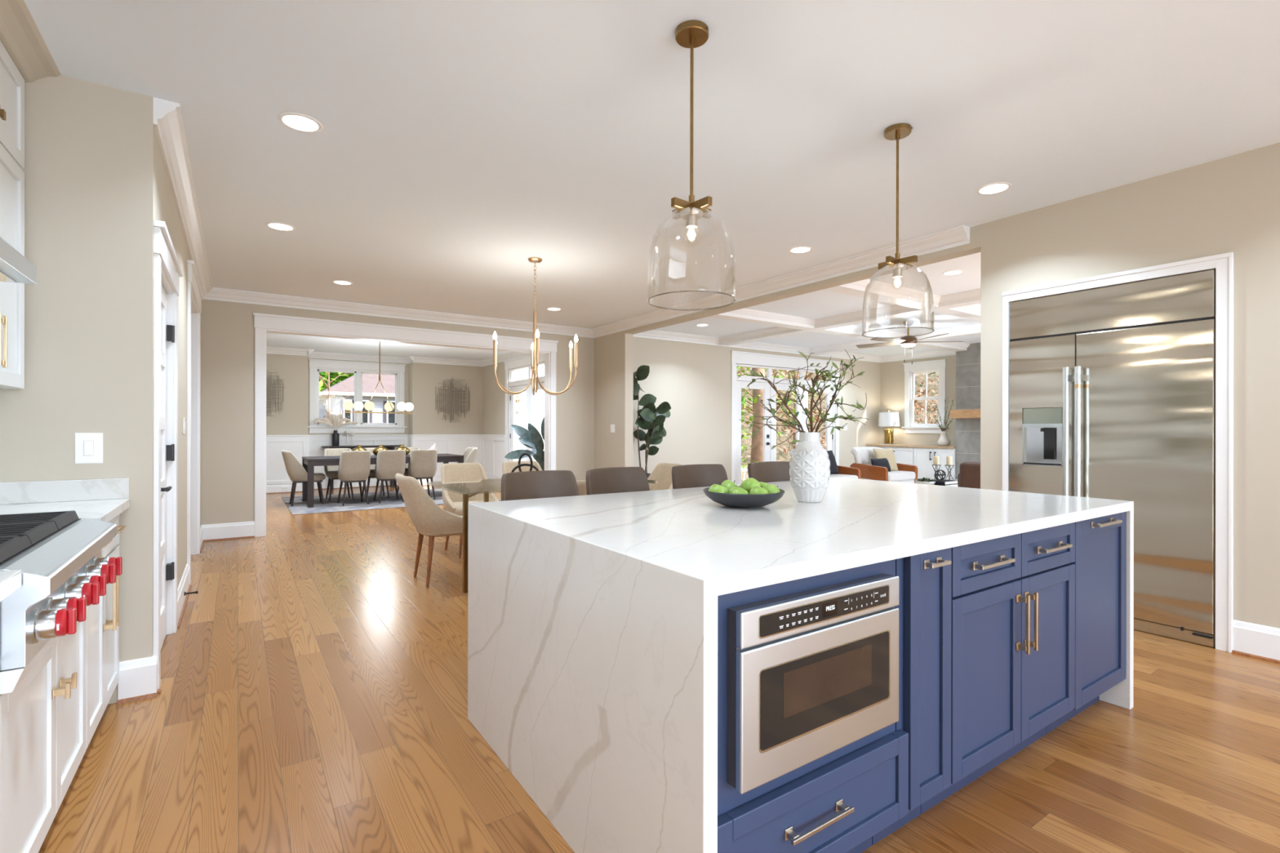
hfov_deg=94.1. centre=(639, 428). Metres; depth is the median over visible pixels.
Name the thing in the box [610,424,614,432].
light switch
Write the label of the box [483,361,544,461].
wall
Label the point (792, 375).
tree
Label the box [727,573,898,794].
microwave oven
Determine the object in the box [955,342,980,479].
fireplace
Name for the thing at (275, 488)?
baseboard
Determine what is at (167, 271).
trim
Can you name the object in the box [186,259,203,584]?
trim
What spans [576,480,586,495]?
chair
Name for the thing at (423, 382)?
wall
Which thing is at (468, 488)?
table
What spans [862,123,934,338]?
pendant light
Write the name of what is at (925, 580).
base cabinet
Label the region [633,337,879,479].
wall
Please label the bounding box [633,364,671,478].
fiddle leaf fig
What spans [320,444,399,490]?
console table
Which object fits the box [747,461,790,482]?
counter stool
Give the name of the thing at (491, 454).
wainscoting
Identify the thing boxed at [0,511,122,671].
gas cooktop
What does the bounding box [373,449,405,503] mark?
dining chair
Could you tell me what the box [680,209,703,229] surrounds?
socket
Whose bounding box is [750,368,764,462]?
tree
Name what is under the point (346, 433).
flower ornament
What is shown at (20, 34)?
trim
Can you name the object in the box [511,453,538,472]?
knot sculpture
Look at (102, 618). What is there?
base cabinet
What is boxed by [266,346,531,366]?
trim
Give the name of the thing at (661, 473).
chair
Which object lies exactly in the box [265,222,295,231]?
recessed light
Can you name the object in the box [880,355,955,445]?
wall
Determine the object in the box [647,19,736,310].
pendant light
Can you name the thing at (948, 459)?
candle
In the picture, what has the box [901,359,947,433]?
window
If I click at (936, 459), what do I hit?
candle
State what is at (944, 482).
book
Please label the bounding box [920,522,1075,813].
base cabinet
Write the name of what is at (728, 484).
apple
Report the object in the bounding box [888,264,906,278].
socket
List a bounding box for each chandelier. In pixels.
[342,341,413,413]
[493,257,577,395]
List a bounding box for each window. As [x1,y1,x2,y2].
[307,358,407,433]
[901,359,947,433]
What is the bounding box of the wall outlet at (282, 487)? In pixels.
[280,486,288,490]
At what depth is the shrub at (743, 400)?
14.12 m
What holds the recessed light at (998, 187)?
in the ceiling
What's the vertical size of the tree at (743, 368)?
9.532 m
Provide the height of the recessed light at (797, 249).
0.005 m
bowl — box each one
[702,485,784,507]
[915,477,935,484]
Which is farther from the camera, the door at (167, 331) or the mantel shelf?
the mantel shelf
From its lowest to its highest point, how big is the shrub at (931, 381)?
3.831 m
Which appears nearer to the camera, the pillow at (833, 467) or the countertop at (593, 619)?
the countertop at (593, 619)
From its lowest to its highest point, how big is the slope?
8.667 m
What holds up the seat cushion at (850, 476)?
on the armchair at (843, 471)
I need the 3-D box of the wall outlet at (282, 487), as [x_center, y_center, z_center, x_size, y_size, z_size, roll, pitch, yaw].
[-6.761,1.131,11.338,0.120,0.070,0.011,0,0,-34]
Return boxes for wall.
[0,75,201,704]
[200,299,594,524]
[266,353,483,447]
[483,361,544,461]
[594,142,1279,628]
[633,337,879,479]
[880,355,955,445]
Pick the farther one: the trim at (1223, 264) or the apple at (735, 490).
the trim at (1223, 264)
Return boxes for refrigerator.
[1008,269,1215,647]
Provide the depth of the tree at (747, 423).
16.79 m
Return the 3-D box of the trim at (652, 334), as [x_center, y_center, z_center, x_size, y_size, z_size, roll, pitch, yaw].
[4.417,-1.469,7.812,6.635,0.122,7.300,0,0,-34]
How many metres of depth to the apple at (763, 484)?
2.50 m
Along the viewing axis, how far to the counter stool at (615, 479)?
3.37 m
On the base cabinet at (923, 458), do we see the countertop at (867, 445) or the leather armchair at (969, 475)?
the countertop at (867, 445)
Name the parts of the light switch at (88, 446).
rocker frame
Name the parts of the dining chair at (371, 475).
leg, seat, leg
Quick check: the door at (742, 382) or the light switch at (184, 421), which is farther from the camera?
the door at (742, 382)
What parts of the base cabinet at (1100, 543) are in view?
door, handle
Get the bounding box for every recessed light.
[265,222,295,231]
[277,112,323,133]
[332,280,352,284]
[546,307,561,311]
[695,324,708,326]
[788,246,812,253]
[942,269,964,275]
[975,182,1012,195]
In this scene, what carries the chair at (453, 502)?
on the floor
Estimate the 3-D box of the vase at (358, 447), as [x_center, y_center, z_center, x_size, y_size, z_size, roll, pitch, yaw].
[-4.725,0.373,10.024,0.264,0.192,0.264,0,0,-34]
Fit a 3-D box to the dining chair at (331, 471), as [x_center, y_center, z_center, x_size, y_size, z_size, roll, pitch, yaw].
[-5.178,0.781,10.265,0.455,0.870,0.614,0,0,-34]
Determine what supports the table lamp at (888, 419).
on the countertop at (867, 445)
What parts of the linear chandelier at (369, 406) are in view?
globe, globe, globe, stem, globe, globe, globe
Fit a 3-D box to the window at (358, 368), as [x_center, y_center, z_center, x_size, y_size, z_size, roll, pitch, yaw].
[-5.866,-0.650,12.420,1.890,1.485,0.170,0,0,-34]
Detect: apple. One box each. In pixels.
[708,483,728,493]
[720,480,737,491]
[728,485,748,493]
[740,477,761,493]
[749,485,768,493]
[759,481,768,488]
[764,484,780,502]
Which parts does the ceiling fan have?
blade, blade, motor, blade, blade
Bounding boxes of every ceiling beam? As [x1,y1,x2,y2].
[709,308,969,351]
[718,288,980,346]
[808,324,980,355]
[822,279,980,321]
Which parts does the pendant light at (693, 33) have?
rod, lamp shade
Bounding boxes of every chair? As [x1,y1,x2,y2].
[281,450,325,506]
[324,448,354,501]
[337,450,370,506]
[362,447,389,499]
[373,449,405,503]
[395,447,422,493]
[395,473,462,587]
[407,448,437,499]
[440,462,498,558]
[441,447,478,494]
[502,460,542,474]
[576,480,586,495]
[647,462,682,490]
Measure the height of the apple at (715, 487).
0.077 m
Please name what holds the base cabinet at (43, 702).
on the floor
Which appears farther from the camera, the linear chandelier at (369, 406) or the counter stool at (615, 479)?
the linear chandelier at (369, 406)
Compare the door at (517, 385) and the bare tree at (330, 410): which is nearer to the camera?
the door at (517, 385)
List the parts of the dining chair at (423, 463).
seat, seat frame, leg, leg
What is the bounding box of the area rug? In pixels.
[281,488,501,515]
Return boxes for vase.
[332,430,339,445]
[351,444,367,450]
[372,444,388,455]
[395,444,409,455]
[789,432,830,502]
[937,431,950,445]
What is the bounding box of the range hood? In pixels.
[0,236,36,284]
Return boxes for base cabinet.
[0,619,86,852]
[86,515,126,748]
[717,559,908,852]
[871,547,951,844]
[875,446,914,465]
[913,447,955,483]
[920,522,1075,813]
[1046,511,1126,733]
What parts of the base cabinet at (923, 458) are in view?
door, door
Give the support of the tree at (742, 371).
on the ground
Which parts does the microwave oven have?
door glass, control panel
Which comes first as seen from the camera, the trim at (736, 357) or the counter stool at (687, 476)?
the counter stool at (687, 476)
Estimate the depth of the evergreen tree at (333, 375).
28.34 m
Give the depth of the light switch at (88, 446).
2.62 m
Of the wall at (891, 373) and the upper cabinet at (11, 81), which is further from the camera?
the wall at (891, 373)
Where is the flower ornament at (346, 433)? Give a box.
[343,430,348,445]
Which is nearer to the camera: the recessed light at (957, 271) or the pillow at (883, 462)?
the recessed light at (957, 271)
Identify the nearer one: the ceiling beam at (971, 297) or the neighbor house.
the ceiling beam at (971, 297)
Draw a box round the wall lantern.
[515,393,523,411]
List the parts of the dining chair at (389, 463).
leg, leg, seat, seat frame, leg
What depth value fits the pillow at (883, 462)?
10.02 m
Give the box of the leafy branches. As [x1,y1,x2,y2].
[737,349,868,449]
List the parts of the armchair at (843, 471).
arm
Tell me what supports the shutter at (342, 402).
hanging from the neighbor house
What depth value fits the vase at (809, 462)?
2.56 m
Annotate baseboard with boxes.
[117,524,204,704]
[201,520,254,541]
[266,475,495,493]
[1231,619,1279,664]
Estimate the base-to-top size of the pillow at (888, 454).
0.399 m
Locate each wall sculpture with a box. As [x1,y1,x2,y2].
[266,370,284,416]
[435,379,468,422]
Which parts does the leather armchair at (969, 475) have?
arm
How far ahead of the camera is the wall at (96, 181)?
2.64 m
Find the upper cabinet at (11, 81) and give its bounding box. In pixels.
[0,40,24,389]
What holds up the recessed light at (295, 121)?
in the ceiling
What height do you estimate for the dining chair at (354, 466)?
0.870 m
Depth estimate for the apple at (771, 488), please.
2.42 m
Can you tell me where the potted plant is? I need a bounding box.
[504,417,544,470]
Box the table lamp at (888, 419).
[878,409,899,444]
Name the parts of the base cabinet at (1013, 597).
drawer, door, handle, handle, handle, door, drawer, handle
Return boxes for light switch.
[74,432,102,463]
[182,417,185,434]
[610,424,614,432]
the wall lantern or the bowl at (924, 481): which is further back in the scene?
the wall lantern
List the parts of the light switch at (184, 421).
plate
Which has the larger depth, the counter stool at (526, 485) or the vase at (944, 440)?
the vase at (944, 440)
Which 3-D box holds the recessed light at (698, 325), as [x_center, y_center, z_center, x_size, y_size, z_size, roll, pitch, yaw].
[0.922,-1.533,8.818,0.196,0.005,0.196,0,0,-34]
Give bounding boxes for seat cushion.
[829,474,857,478]
[861,471,915,481]
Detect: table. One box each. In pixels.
[302,453,464,507]
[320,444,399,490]
[426,474,657,592]
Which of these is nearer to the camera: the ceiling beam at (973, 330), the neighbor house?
the ceiling beam at (973, 330)
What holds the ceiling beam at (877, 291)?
attached to the ceiling
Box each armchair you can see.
[789,448,861,479]
[849,446,917,483]
[957,462,980,488]
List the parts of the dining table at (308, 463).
leg, leg, leg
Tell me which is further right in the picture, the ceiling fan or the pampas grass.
the ceiling fan
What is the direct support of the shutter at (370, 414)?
hanging from the neighbor house
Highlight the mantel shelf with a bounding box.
[950,408,980,418]
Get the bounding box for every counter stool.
[500,470,578,501]
[586,466,649,494]
[671,464,728,488]
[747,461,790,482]
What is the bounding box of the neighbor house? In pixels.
[319,373,395,422]
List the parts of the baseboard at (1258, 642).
shoe molding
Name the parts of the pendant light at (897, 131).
rod, lamp shade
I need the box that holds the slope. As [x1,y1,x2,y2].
[737,367,938,466]
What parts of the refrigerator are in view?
door, dispenser trim, display panel, handle, handle, grille panel, door, kick plate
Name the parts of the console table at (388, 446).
rail, leg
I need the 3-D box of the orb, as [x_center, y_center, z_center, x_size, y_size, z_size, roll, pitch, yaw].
[4.112,0.634,8.164,0.148,0.147,0.148,0,0,-34]
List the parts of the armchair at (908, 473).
backrest, arm, seat frame, arm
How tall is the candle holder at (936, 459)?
0.404 m
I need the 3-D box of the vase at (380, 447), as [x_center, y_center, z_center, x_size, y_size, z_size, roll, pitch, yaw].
[-4.443,0.374,10.214,0.264,0.192,0.264,0,0,-34]
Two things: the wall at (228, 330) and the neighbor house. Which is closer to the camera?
the wall at (228, 330)
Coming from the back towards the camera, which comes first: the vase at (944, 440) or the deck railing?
the deck railing
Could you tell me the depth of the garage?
16.56 m
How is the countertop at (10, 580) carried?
on the base cabinet
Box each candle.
[933,456,939,465]
[946,456,952,465]
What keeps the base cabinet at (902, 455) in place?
on the floor
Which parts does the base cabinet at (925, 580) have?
door, handle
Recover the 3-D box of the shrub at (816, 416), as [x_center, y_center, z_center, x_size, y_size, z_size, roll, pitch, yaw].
[4.652,0.119,17.031,3.530,3.573,3.019,0,0,20]
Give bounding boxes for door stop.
[184,591,198,595]
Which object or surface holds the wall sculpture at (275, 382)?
attached to the wall at (423, 382)
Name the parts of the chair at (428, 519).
leg, leg, seat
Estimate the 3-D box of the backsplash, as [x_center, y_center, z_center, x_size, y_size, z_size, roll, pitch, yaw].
[-2.565,0.268,2.513,0.626,0.090,0.020,0,0,-34]
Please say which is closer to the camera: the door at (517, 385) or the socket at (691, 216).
the socket at (691, 216)
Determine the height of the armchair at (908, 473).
0.908 m
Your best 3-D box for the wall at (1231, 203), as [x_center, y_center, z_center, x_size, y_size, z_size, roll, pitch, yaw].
[2.886,-0.140,4.564,0.745,2.756,11.730,0,0,-34]
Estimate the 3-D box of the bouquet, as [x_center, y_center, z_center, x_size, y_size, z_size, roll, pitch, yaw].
[5.690,-0.231,11.210,0.758,0.749,0.275,0,0,-3]
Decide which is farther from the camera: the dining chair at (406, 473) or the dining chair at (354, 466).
the dining chair at (406, 473)
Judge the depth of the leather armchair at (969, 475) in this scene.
6.88 m
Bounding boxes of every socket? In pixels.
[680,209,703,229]
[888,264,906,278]
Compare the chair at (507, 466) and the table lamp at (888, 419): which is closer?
the chair at (507, 466)
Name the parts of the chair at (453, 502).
leg, leg, seat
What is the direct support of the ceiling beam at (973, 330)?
attached to the ceiling
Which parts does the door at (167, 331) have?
panel, panel, panel, panel, panel, frame, handle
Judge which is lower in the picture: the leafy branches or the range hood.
the leafy branches
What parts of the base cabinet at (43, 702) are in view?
door, rail, knob, knob, door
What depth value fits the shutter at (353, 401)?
21.81 m
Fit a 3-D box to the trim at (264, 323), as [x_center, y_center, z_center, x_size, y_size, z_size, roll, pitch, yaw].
[-2.849,-0.037,7.857,3.790,2.530,0.234,0,0,-34]
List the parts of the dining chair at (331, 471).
leg, leg, seat, leg, leg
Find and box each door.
[160,284,174,648]
[508,362,544,461]
[736,364,835,484]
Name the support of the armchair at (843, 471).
on the area rug
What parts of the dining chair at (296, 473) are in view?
leg, leg, seat frame, seat, leg, leg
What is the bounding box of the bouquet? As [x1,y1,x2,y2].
[923,397,954,431]
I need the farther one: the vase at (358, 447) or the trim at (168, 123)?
the vase at (358, 447)
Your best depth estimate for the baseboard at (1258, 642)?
3.21 m
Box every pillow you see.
[826,450,839,474]
[870,457,890,471]
[872,448,898,471]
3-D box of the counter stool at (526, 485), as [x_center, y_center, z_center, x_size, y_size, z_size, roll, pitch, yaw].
[-0.412,0.726,2.901,0.462,1.015,0.507,0,0,-36]
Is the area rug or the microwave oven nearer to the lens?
the microwave oven
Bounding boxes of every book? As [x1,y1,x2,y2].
[933,479,957,484]
[934,484,957,486]
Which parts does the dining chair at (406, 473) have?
seat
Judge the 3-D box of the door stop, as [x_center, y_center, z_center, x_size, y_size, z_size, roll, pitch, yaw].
[-3.158,1.155,4.192,0.078,0.028,0.027,0,0,-34]
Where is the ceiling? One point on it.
(460, 144)
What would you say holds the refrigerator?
on the floor
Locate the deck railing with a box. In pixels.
[741,468,748,480]
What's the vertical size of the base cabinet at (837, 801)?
0.874 m
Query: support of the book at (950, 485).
on the coffee table
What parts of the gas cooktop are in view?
knob, knob, knob, knob, knob, knob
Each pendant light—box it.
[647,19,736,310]
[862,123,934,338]
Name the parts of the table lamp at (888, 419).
lamp shade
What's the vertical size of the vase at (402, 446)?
0.192 m
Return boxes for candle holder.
[932,456,940,479]
[945,456,954,479]
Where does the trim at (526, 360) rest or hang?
attached to the wall at (494, 398)
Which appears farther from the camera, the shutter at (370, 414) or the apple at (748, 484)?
the shutter at (370, 414)
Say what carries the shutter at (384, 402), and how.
hanging from the neighbor house
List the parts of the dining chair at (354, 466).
leg, leg, seat, seat frame, leg, leg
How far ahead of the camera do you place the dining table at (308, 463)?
9.65 m
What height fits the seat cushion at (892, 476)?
0.140 m
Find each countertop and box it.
[0,497,130,522]
[0,569,21,601]
[467,477,1133,852]
[866,444,955,448]
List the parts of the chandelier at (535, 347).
bulb, arm, arm, arm, stem, arm, bulb, arm, arm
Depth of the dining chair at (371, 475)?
10.46 m
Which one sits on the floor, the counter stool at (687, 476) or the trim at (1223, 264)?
the counter stool at (687, 476)
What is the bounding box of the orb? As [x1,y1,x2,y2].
[933,469,946,479]
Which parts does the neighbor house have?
pane, pane, pane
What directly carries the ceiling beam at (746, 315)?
attached to the ceiling
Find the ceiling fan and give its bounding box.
[855,320,964,364]
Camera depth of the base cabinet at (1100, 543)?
2.48 m
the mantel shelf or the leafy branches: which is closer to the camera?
the leafy branches
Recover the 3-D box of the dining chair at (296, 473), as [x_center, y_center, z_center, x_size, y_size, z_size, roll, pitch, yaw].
[-5.399,0.780,9.568,0.614,0.870,0.455,0,0,-34]
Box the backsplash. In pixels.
[0,478,128,504]
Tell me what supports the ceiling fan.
hanging from the ceiling
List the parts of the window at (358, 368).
sash, frame, sash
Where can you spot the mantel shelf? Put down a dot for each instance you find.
(970, 413)
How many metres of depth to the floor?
2.31 m
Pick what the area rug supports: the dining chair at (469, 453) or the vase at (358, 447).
the dining chair at (469, 453)
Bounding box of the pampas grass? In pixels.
[312,413,358,430]
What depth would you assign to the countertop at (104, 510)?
2.38 m
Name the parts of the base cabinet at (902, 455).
door, door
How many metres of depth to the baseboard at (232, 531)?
6.60 m
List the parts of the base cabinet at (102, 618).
door, drawer, handle, door, drawer, handle, handle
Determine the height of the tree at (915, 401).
6.587 m
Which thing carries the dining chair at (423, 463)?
on the area rug
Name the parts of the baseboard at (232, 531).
shoe molding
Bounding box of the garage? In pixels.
[514,364,544,462]
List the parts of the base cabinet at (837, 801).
drawer, handle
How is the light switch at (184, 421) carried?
attached to the wall at (96, 181)
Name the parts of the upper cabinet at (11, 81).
handle, knob, handle, light rail, door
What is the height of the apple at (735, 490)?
0.077 m
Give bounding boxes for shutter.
[340,400,343,417]
[351,400,354,422]
[368,400,372,422]
[383,400,386,422]
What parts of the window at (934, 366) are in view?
frame, sash, sash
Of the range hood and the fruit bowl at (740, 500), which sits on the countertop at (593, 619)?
the fruit bowl at (740, 500)
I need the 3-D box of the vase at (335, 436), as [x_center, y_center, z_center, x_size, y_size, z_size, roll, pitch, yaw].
[-6.124,0.187,11.987,0.132,0.318,0.132,0,0,-34]
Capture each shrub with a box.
[737,367,765,479]
[744,373,826,452]
[913,376,938,423]
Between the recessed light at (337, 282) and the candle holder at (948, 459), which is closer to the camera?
the recessed light at (337, 282)
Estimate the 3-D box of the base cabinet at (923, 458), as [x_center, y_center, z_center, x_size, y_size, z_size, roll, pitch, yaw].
[5.704,0.805,11.341,0.524,0.875,0.780,0,0,-34]
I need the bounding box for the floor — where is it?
[38,473,1279,852]
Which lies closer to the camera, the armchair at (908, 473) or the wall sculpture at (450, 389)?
the armchair at (908, 473)
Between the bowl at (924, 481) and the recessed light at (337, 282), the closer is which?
the recessed light at (337, 282)
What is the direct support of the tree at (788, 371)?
on the ground
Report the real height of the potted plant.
1.470 m
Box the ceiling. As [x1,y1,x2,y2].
[23,0,1279,360]
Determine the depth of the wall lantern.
16.34 m
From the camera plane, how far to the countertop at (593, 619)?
1.78 m
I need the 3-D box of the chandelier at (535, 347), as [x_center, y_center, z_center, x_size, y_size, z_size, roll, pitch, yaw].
[-0.944,-0.916,5.354,0.823,1.217,0.780,0,0,-34]
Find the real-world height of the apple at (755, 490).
0.073 m
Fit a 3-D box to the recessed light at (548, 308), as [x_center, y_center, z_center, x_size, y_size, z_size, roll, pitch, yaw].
[-1.095,-1.523,7.587,0.196,0.005,0.196,0,0,-34]
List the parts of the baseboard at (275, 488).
shoe molding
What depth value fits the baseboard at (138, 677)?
2.72 m
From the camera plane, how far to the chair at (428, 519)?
4.62 m
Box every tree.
[319,371,354,391]
[319,371,354,420]
[737,366,819,422]
[737,366,826,447]
[737,367,751,457]
[737,369,825,453]
[748,370,829,461]
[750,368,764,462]
[914,373,938,422]
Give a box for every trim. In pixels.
[0,0,61,82]
[153,97,969,337]
[153,219,182,688]
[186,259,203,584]
[253,312,558,537]
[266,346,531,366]
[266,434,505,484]
[503,354,544,461]
[633,329,955,362]
[730,351,840,484]
[1001,252,1233,653]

